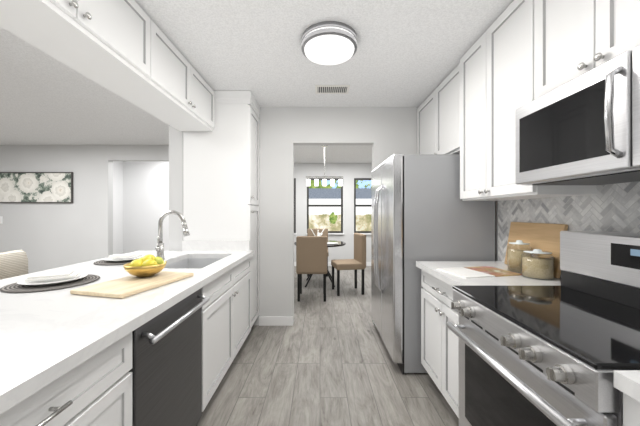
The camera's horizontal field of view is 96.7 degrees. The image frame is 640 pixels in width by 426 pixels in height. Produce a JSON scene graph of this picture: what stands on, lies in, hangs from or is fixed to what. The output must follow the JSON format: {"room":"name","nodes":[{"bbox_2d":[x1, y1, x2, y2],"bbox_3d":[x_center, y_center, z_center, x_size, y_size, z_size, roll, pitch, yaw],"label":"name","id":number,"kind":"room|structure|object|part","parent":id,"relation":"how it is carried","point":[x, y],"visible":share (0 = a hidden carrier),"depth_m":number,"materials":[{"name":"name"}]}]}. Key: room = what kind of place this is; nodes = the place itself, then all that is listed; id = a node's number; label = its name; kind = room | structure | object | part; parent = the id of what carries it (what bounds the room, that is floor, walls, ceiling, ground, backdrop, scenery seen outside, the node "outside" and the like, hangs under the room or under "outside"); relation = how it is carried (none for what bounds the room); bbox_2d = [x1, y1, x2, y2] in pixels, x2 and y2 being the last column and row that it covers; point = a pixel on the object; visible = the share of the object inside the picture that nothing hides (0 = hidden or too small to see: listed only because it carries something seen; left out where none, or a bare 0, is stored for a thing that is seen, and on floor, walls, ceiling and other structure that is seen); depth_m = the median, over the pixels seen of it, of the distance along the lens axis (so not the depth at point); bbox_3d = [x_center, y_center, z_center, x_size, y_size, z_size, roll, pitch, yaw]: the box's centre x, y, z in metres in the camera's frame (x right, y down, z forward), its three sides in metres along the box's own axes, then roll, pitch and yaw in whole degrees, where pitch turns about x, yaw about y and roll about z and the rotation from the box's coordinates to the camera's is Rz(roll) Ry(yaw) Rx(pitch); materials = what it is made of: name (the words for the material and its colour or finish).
{"room":"kitchen","nodes":[
{"label":"kitchen","id":0,"kind":"room"},
{"bbox_2d":[0,145,168,273],"bbox_3d":[-4.500,0.035,5.160,4.000,2.510,0.120,0,0,0],"label":"wall","id":1,"kind":"structure","parent":0,"point":[48,236],"depth_m":5.10,"materials":[{"name":"grey paint"}]},
{"bbox_2d":[0,172,72,202],"bbox_3d":[-5.135,-0.455,5.082,1.430,0.550,0.035,0,0,0],"label":"picture frame","id":2,"kind":"object","parent":1,"relation":"attached to","point":[36,187],"visible":0.98,"depth_m":5.08,"materials":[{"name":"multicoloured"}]},
{"bbox_2d":[113,161,122,253],"bbox_3d":[-4.550,0.035,5.860,0.100,2.510,1.280,0,0,0],"label":"wall","id":3,"kind":"structure","parent":0,"point":[117,207],"depth_m":6.34,"materials":[{"name":"white paint"}]},
{"bbox_2d":[123,161,168,253],"bbox_3d":[-3.055,0.035,6.560,3.090,2.510,0.120,0,0,0],"label":"wall","id":4,"kind":"structure","parent":0,"point":[145,195],"depth_m":6.50,"materials":[{"name":"white paint"}]},
{"bbox_2d":[169,125,182,250],"bbox_3d":[-1.440,0.035,4.945,0.140,2.510,4.210,0,0,0],"label":"wall","id":5,"kind":"structure","parent":0,"point":[175,182],"depth_m":2.84,"materials":[{"name":"grey paint"}]},
{"bbox_2d":[182,241,249,248],"bbox_3d":[-1.032,0.325,2.825,0.665,0.099,0.020,0,0,0],"label":"backsplash","id":6,"kind":"structure","parent":5,"relation":"attached to","point":[185,244],"depth_m":2.82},
{"bbox_2d":[0,0,513,162],"bbox_3d":[-1.500,-1.250,3.500,10.200,0.060,12.200,0,0,0],"label":"ceiling","id":7,"kind":"structure","parent":0,"point":[409,53],"depth_m":2.35,"materials":[{"name":"white paint"}]},
{"bbox_2d":[0,0,155,83],"bbox_3d":[-1.217,-1.014,1.223,0.347,0.408,1.065,0,0,0],"label":"upper cabinet","id":8,"kind":"object","parent":7,"relation":"attached to","point":[127,50],"depth_m":1.42,"materials":[{"name":"white paint"}]},
{"bbox_2d":[99,25,214,130],"bbox_3d":[-1.217,-1.014,2.289,0.347,0.408,1.067,0,0,0],"label":"upper cabinet","id":9,"kind":"object","parent":7,"relation":"attached to","point":[180,97],"depth_m":2.16,"materials":[{"name":"white paint"}]},
{"bbox_2d":[306,145,342,185],"bbox_3d":[0.080,-0.852,5.150,0.680,0.734,0.120,0,0,0],"label":"pendant light","id":10,"kind":"object","parent":7,"relation":"hanging from","point":[332,181],"visible":0.92,"depth_m":5.12,"materials":[{"name":"white glass"}]},
{"bbox_2d":[302,21,356,64],"bbox_3d":[0.065,-1.166,2.000,0.390,0.106,0.390,0,0,0],"label":"lamp","id":11,"kind":"object","parent":7,"relation":"attached to","point":[329,42],"visible":1,"depth_m":1.90,"materials":[{"name":"white glass"}]},
{"bbox_2d":[304,34,354,64],"bbox_3d":[0.065,-1.128,2.000,0.352,0.030,0.352,0,0,0],"label":"diffuser","id":12,"kind":"object","parent":11,"relation":"attached to","point":[323,49],"depth_m":1.93,"materials":[{"name":"white glass"}]},
{"bbox_2d":[315,85,349,93],"bbox_3d":[0.120,-1.216,2.800,0.330,0.008,0.180,0,0,0],"label":"ceiling vent","id":13,"kind":"object","parent":7,"relation":"in","point":[331,89],"visible":0.96,"depth_m":2.80,"materials":[{"name":"white metal"}]},
{"bbox_2d":[197,266,458,425],"bbox_3d":[-1.500,1.320,3.500,10.200,0.060,12.200,0,0,0],"label":"floor","id":14,"kind":"structure","parent":0,"point":[321,362],"depth_m":2.23,"materials":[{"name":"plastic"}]},
{"bbox_2d":[0,250,27,279],"bbox_3d":[-1.985,0.776,1.805,0.431,1.029,0.470,0,0,0],"label":"bar stool","id":15,"kind":"object","parent":14,"relation":"on","point":[13,263],"visible":0.29,"depth_m":1.96,"materials":[{"name":"beige fabric"}]},
{"bbox_2d":[0,333,131,425],"bbox_3d":[-1.001,0.852,0.663,0.637,0.875,0.771,0,0,0],"label":"base cabinet","id":16,"kind":"object","parent":14,"relation":"on","point":[98,393],"depth_m":0.85,"materials":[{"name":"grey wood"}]},
{"bbox_2d":[0,249,195,308],"bbox_3d":[-1.510,0.394,1.242,0.580,0.040,3.184,0,0,0],"label":"countertop","id":17,"kind":"structure","parent":16,"relation":"on","point":[7,300],"depth_m":1.79,"materials":[{"name":"white stone"}]},
{"bbox_2d":[0,271,99,292],"bbox_3d":[-1.420,0.349,1.520,0.390,0.050,0.390,0,0,0],"label":"place setting","id":18,"kind":"object","parent":17,"relation":"on","point":[40,282],"visible":0.98,"depth_m":1.46,"materials":[{"name":"white ceramic"}]},
{"bbox_3d":[-1.420,0.356,1.520,0.280,0.021,0.280,0,0,0],"label":"plate","id":19,"kind":"part","parent":18,"relation":"part of","materials":[{"name":"white ceramic"}]},
{"bbox_2d":[93,254,144,264],"bbox_3d":[-1.520,0.349,2.220,0.390,0.050,0.390,0,0,0],"label":"place setting","id":20,"kind":"object","parent":17,"relation":"on","point":[118,259],"visible":0.73,"depth_m":2.16,"materials":[{"name":"white ceramic"}]},
{"bbox_3d":[-1.520,0.356,2.220,0.280,0.021,0.280,0,0,0],"label":"plate","id":21,"kind":"part","parent":20,"relation":"part of","materials":[{"name":"white ceramic"}]},
{"bbox_2d":[0,249,253,416],"bbox_3d":[-0.938,0.394,1.242,0.563,0.040,3.184,0,0,0],"label":"countertop","id":22,"kind":"structure","parent":16,"relation":"on","point":[42,340],"depth_m":0.96,"materials":[{"name":"white stone"}]},
{"bbox_2d":[70,271,193,298],"bbox_3d":[-0.950,0.364,1.500,0.300,0.020,0.470,0,0,14],"label":"cutting board","id":23,"kind":"object","parent":22,"relation":"on","point":[124,287],"visible":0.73,"depth_m":1.40,"materials":[{"name":"brown wood"}]},
{"bbox_2d":[123,254,166,276],"bbox_3d":[-0.980,0.294,1.600,0.210,0.118,0.210,0,0,0],"label":"fruit bowl","id":24,"kind":"object","parent":23,"relation":"on","point":[148,265],"visible":1,"depth_m":1.55,"materials":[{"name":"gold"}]},
{"bbox_2d":[155,210,189,258],"bbox_3d":[-1.188,0.176,2.280,0.270,0.396,0.106,0,0,0],"label":"faucet","id":25,"kind":"object","parent":22,"relation":"on","point":[159,248],"visible":0.96,"depth_m":2.29,"materials":[{"name":"silver metal"}]},
{"bbox_2d":[164,257,235,304],"bbox_3d":[-1.010,0.513,2.271,0.432,0.222,0.712,0,0,0],"label":"sink","id":26,"kind":"object","parent":22,"relation":"in","point":[221,283],"depth_m":2.28,"materials":[{"name":"silver metal"}]},
{"bbox_2d":[129,288,209,425],"bbox_3d":[-0.948,0.856,1.350,0.644,0.868,0.592,0,0,0],"label":"dishwasher","id":27,"kind":"object","parent":14,"relation":"on","point":[166,370],"visible":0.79,"depth_m":1.29,"materials":[{"name":"black metal"}]},
{"bbox_3d":[-0.655,0.481,1.350,0.058,0.041,0.532,0,0,0],"label":"handle","id":28,"kind":"part","parent":27,"relation":"part of","materials":[{"name":"silver metal"}]},
{"bbox_2d":[183,91,259,326],"bbox_3d":[-1.018,0.036,3.047,0.695,2.507,0.438,0,0,0],"label":"pantry cabinet","id":29,"kind":"object","parent":14,"relation":"on","point":[221,181],"visible":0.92,"depth_m":2.84,"materials":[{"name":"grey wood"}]},
{"bbox_2d":[296,236,326,301],"bbox_3d":[-0.120,0.815,4.350,0.450,0.950,0.480,0,0,0],"label":"dining chair","id":30,"kind":"object","parent":14,"relation":"on","point":[311,254],"visible":1,"depth_m":4.11,"materials":[{"name":"beige fabric"}]},
{"bbox_3d":[-0.120,0.615,4.350,0.450,0.550,0.480,0,0,0],"label":"seat","id":31,"kind":"part","parent":30,"relation":"part of","materials":[{"name":"beige fabric"}]},
{"bbox_2d":[307,229,328,276],"bbox_3d":[-0.050,0.815,5.990,0.450,0.950,0.480,0,0,0],"label":"dining chair","id":32,"kind":"object","parent":14,"relation":"on","point":[316,231],"visible":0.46,"depth_m":6.15,"materials":[{"name":"beige fabric"}]},
{"bbox_3d":[-0.050,0.615,5.990,0.450,0.550,0.480,0,0,0],"label":"seat","id":33,"kind":"part","parent":32,"relation":"part of","materials":[{"name":"beige fabric"}]},
{"bbox_2d":[294,240,345,286],"bbox_3d":[0.000,0.919,5.200,0.940,0.759,0.940,0,0,0],"label":"dining table","id":34,"kind":"object","parent":14,"relation":"on","point":[340,243],"visible":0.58,"depth_m":5.02,"materials":[{"name":"black"}]},
{"bbox_2d":[331,233,365,295],"bbox_3d":[0.460,0.815,4.662,0.480,0.950,0.450,0,0,-10],"label":"dining chair","id":35,"kind":"object","parent":14,"relation":"on","point":[357,262],"visible":1,"depth_m":4.49,"materials":[{"name":"brown fabric"}]},
{"bbox_3d":[0.460,0.615,4.662,0.480,0.550,0.450,0,0,-10],"label":"seat","id":36,"kind":"part","parent":35,"relation":"part of","materials":[{"name":"beige fabric"}]},
{"bbox_2d":[371,154,494,374],"bbox_3d":[0.953,0.407,2.757,0.874,1.765,0.995,0,0,0],"label":"refrigerator","id":37,"kind":"object","parent":14,"relation":"on","point":[421,210],"visible":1,"depth_m":2.26,"materials":[{"name":"grey metal"}]},
{"bbox_2d":[421,269,458,417],"bbox_3d":[1.101,0.853,1.832,0.634,0.876,0.757,0,0,0],"label":"base cabinet","id":38,"kind":"object","parent":14,"relation":"on","point":[439,351],"depth_m":1.85,"materials":[{"name":"white paint"}]},
{"bbox_2d":[416,261,560,288],"bbox_3d":[1.081,0.395,1.832,0.673,0.040,0.757,0,0,0],"label":"countertop","id":39,"kind":"structure","parent":38,"relation":"on","point":[428,266],"depth_m":1.65,"materials":[{"name":"white stone"}]},
{"bbox_2d":[437,266,521,278],"bbox_3d":[1.000,0.371,1.800,0.406,0.007,0.276,0,0,-12],"label":"magazine","id":40,"kind":"object","parent":39,"relation":"on","point":[476,272],"visible":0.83,"depth_m":1.76,"materials":[{"name":"white paper"}]},
{"bbox_2d":[463,266,521,276],"bbox_3d":[1.099,0.371,1.821,0.198,0.006,0.270,0,0,-12],"label":"photo","id":41,"kind":"object","parent":40,"relation":"on","point":[495,272],"depth_m":1.79},
{"bbox_2d":[507,240,531,272],"bbox_3d":[1.275,0.273,1.820,0.132,0.201,0.132,0,0,0],"label":"glass jar","id":42,"kind":"object","parent":39,"relation":"on","point":[514,258],"visible":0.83,"depth_m":1.79,"materials":[{"name":"white"}]},
{"bbox_3d":[1.275,0.185,1.820,0.114,0.024,0.114,0,0,0],"label":"lid","id":43,"kind":"part","parent":42,"relation":"part of","materials":[{"name":"white"}]},
{"bbox_2d":[504,222,567,277],"bbox_3d":[1.373,0.218,1.840,0.069,0.308,0.460,0,0,0],"label":"cutting board","id":44,"kind":"object","parent":39,"relation":"on","point":[544,236],"visible":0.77,"depth_m":1.77,"materials":[{"name":"brown wood"}]},
{"bbox_2d":[521,249,554,279],"bbox_3d":[1.265,0.292,1.655,0.156,0.164,0.156,0,0,0],"label":"glass jar","id":45,"kind":"object","parent":39,"relation":"on","point":[539,268],"visible":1,"depth_m":1.61,"materials":[{"name":"white glass"}]},
{"bbox_3d":[1.265,0.220,1.655,0.134,0.020,0.134,0,0,0],"label":"lid","id":46,"kind":"part","parent":45,"relation":"part of","materials":[{"name":"white ceramic"}]},
{"bbox_2d":[446,231,639,425],"bbox_3d":[1.014,0.690,1.070,0.783,1.200,0.754,0,0,0],"label":"range","id":47,"kind":"object","parent":14,"relation":"on","point":[543,355],"visible":1,"depth_m":1.06,"materials":[{"name":"silver metal"}]},
{"bbox_3d":[0.664,0.555,1.070,0.076,0.032,0.692,0,0,0],"label":"handle","id":48,"kind":"part","parent":47,"relation":"part of","materials":[{"name":"silver metal"}]},
{"bbox_3d":[0.717,0.875,1.070,0.034,0.750,0.744,0,0,0],"label":"door","id":49,"kind":"part","parent":47,"relation":"part of","materials":[{"name":"silver metal"}]},
{"bbox_2d":[452,285,639,369],"bbox_3d":[1.038,0.376,1.070,0.733,0.016,0.754,0,0,0],"label":"cooktop","id":50,"kind":"object","parent":47,"relation":"in","point":[592,330],"depth_m":0.99,"materials":[{"name":"black glass"}]},
{"bbox_2d":[630,248,639,258],"bbox_3d":[1.212,0.152,1.070,0.001,0.025,0.080,0,0,0],"label":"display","id":51,"kind":"object","parent":47,"relation":"on","point":[634,252],"depth_m":1.09,"materials":[{"name":"blue glass"}]},
{"bbox_2d":[623,393,639,425],"bbox_3d":[1.070,0.853,0.168,0.695,0.876,1.037,0,0,0],"label":"base cabinet","id":52,"kind":"object","parent":14,"relation":"on","point":[631,411],"depth_m":0.66,"materials":[{"name":"white paint"}]},
{"bbox_2d":[614,370,639,404],"bbox_3d":[1.058,0.395,0.164,0.718,0.040,1.028,0,0,0],"label":"countertop","id":53,"kind":"structure","parent":52,"relation":"on","point":[626,381],"depth_m":0.65,"materials":[{"name":"white stone"}]},
{"bbox_2d":[294,163,371,261],"bbox_3d":[0.415,0.035,6.990,3.570,2.510,0.120,0,0,0],"label":"wall","id":54,"kind":"structure","parent":0,"point":[346,170],"depth_m":6.93,"materials":[{"name":"grey paint"}]},
{"bbox_2d":[294,178,295,232],"bbox_3d":[-1.030,-0.180,6.975,0.880,1.340,0.050,0,0,0],"label":"window","id":55,"kind":"structure","parent":54,"relation":"in","point":[294,205],"depth_m":6.95,"materials":[{"name":"brown metal"}]},
{"bbox_2d":[307,178,342,232],"bbox_3d":[0.120,-0.180,6.975,0.880,1.340,0.050,0,0,0],"label":"window","id":56,"kind":"structure","parent":54,"relation":"in","point":[341,206],"depth_m":6.95,"materials":[{"name":"brown metal"}]},
{"bbox_2d":[294,262,370,265],"bbox_3d":[0.415,1.240,6.923,3.570,0.100,0.014,0,0,0],"label":"baseboard","id":57,"kind":"structure","parent":54,"relation":"attached to","point":[367,263],"depth_m":6.92,"materials":[{"name":"white wood"}]},
{"bbox_2d":[354,178,370,232],"bbox_3d":[1.270,-0.180,6.975,0.880,1.340,0.050,0,0,0],"label":"window","id":58,"kind":"structure","parent":54,"relation":"in","point":[355,205],"depth_m":6.95,"materials":[{"name":"brown metal"}]},
{"bbox_2d":[253,107,417,324],"bbox_3d":[0.415,0.035,3.330,3.570,2.510,0.120,0,0,0],"label":"wall","id":59,"kind":"structure","parent":0,"point":[276,221],"depth_m":3.27,"materials":[{"name":"grey paint"}]},
{"bbox_2d":[259,317,292,325],"bbox_3d":[-0.505,1.240,3.263,0.390,0.100,0.014,0,0,0],"label":"baseboard","id":60,"kind":"structure","parent":59,"relation":"attached to","point":[275,321],"depth_m":3.26,"materials":[{"name":"white wood"}]},
{"bbox_2d":[495,201,497,260],"bbox_3d":[1.480,0.035,0.395,0.120,2.510,5.990,0,0,0],"label":"wall","id":61,"kind":"structure","parent":0,"point":[496,230],"depth_m":2.29,"materials":[{"name":"grey paint"}]},
{"bbox_2d":[417,67,456,153],"bbox_3d":[1.264,-0.864,2.743,0.304,0.707,1.046,0,0,0],"label":"upper cabinet","id":62,"kind":"object","parent":61,"relation":"attached to","point":[437,115],"depth_m":2.65,"materials":[{"name":"white paint"}]},
{"bbox_2d":[457,37,505,200],"bbox_3d":[1.252,-0.656,2.041,0.329,1.122,0.352,0,0,0],"label":"upper cabinet","id":63,"kind":"object","parent":61,"relation":"attached to","point":[469,67],"depth_m":2.08,"materials":[{"name":"white paint"}]},
{"bbox_2d":[481,0,595,199],"bbox_3d":[1.252,-0.656,1.659,0.329,1.122,0.412,0,0,0],"label":"upper cabinet","id":64,"kind":"object","parent":61,"relation":"attached to","point":[519,54],"depth_m":1.68,"materials":[{"name":"white paint"}]},
{"bbox_2d":[533,0,584,99],"bbox_3d":[1.252,-0.881,1.289,0.329,0.672,0.322,0,0,0],"label":"upper cabinet","id":65,"kind":"object","parent":61,"relation":"attached to","point":[558,25],"depth_m":1.32,"materials":[{"name":"white paint"}]},
{"bbox_2d":[516,45,639,184],"bbox_3d":[1.179,-0.331,1.070,0.474,0.389,0.748,0,0,0],"label":"microwave","id":66,"kind":"object","parent":65,"relation":"attached to","point":[584,129],"visible":1,"depth_m":1.07,"materials":[{"name":"silver metal"}]},
{"bbox_3d":[0.990,-0.333,1.190,0.003,0.265,0.438,0,0,0],"label":"glass","id":67,"kind":"part","parent":66,"relation":"part of","materials":[{"name":"black glass"}]},
{"bbox_3d":[0.969,-0.333,0.939,0.055,0.303,0.022,0,0,0],"label":"handle","id":68,"kind":"part","parent":66,"relation":"part of","materials":[{"name":"silver metal"}]},
{"bbox_2d":[498,181,639,276],"bbox_3d":[1.415,-0.030,0.930,0.008,1.040,2.660,0,0,0],"label":"tile backsplash","id":69,"kind":"structure","parent":61,"relation":"attached to","point":[612,207],"depth_m":1.52,"materials":[{"name":"tile"}]},
{"bbox_2d":[585,0,639,72],"bbox_3d":[1.252,-0.881,0.907,0.329,0.672,0.441,0,0,0],"label":"upper cabinet","id":70,"kind":"object","parent":61,"relation":"attached to","point":[612,27],"depth_m":1.07,"materials":[{"name":"white paint"}]},
{"label":"outside","id":71,"kind":"structure","parent":0,"visible":0},
{"bbox_2d":[309,180,370,230],"bbox_3d":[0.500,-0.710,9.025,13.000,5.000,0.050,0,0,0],"label":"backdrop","id":72,"kind":"structure","parent":71,"point":[329,218],"depth_m":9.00,"materials":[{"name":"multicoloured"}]}
]}

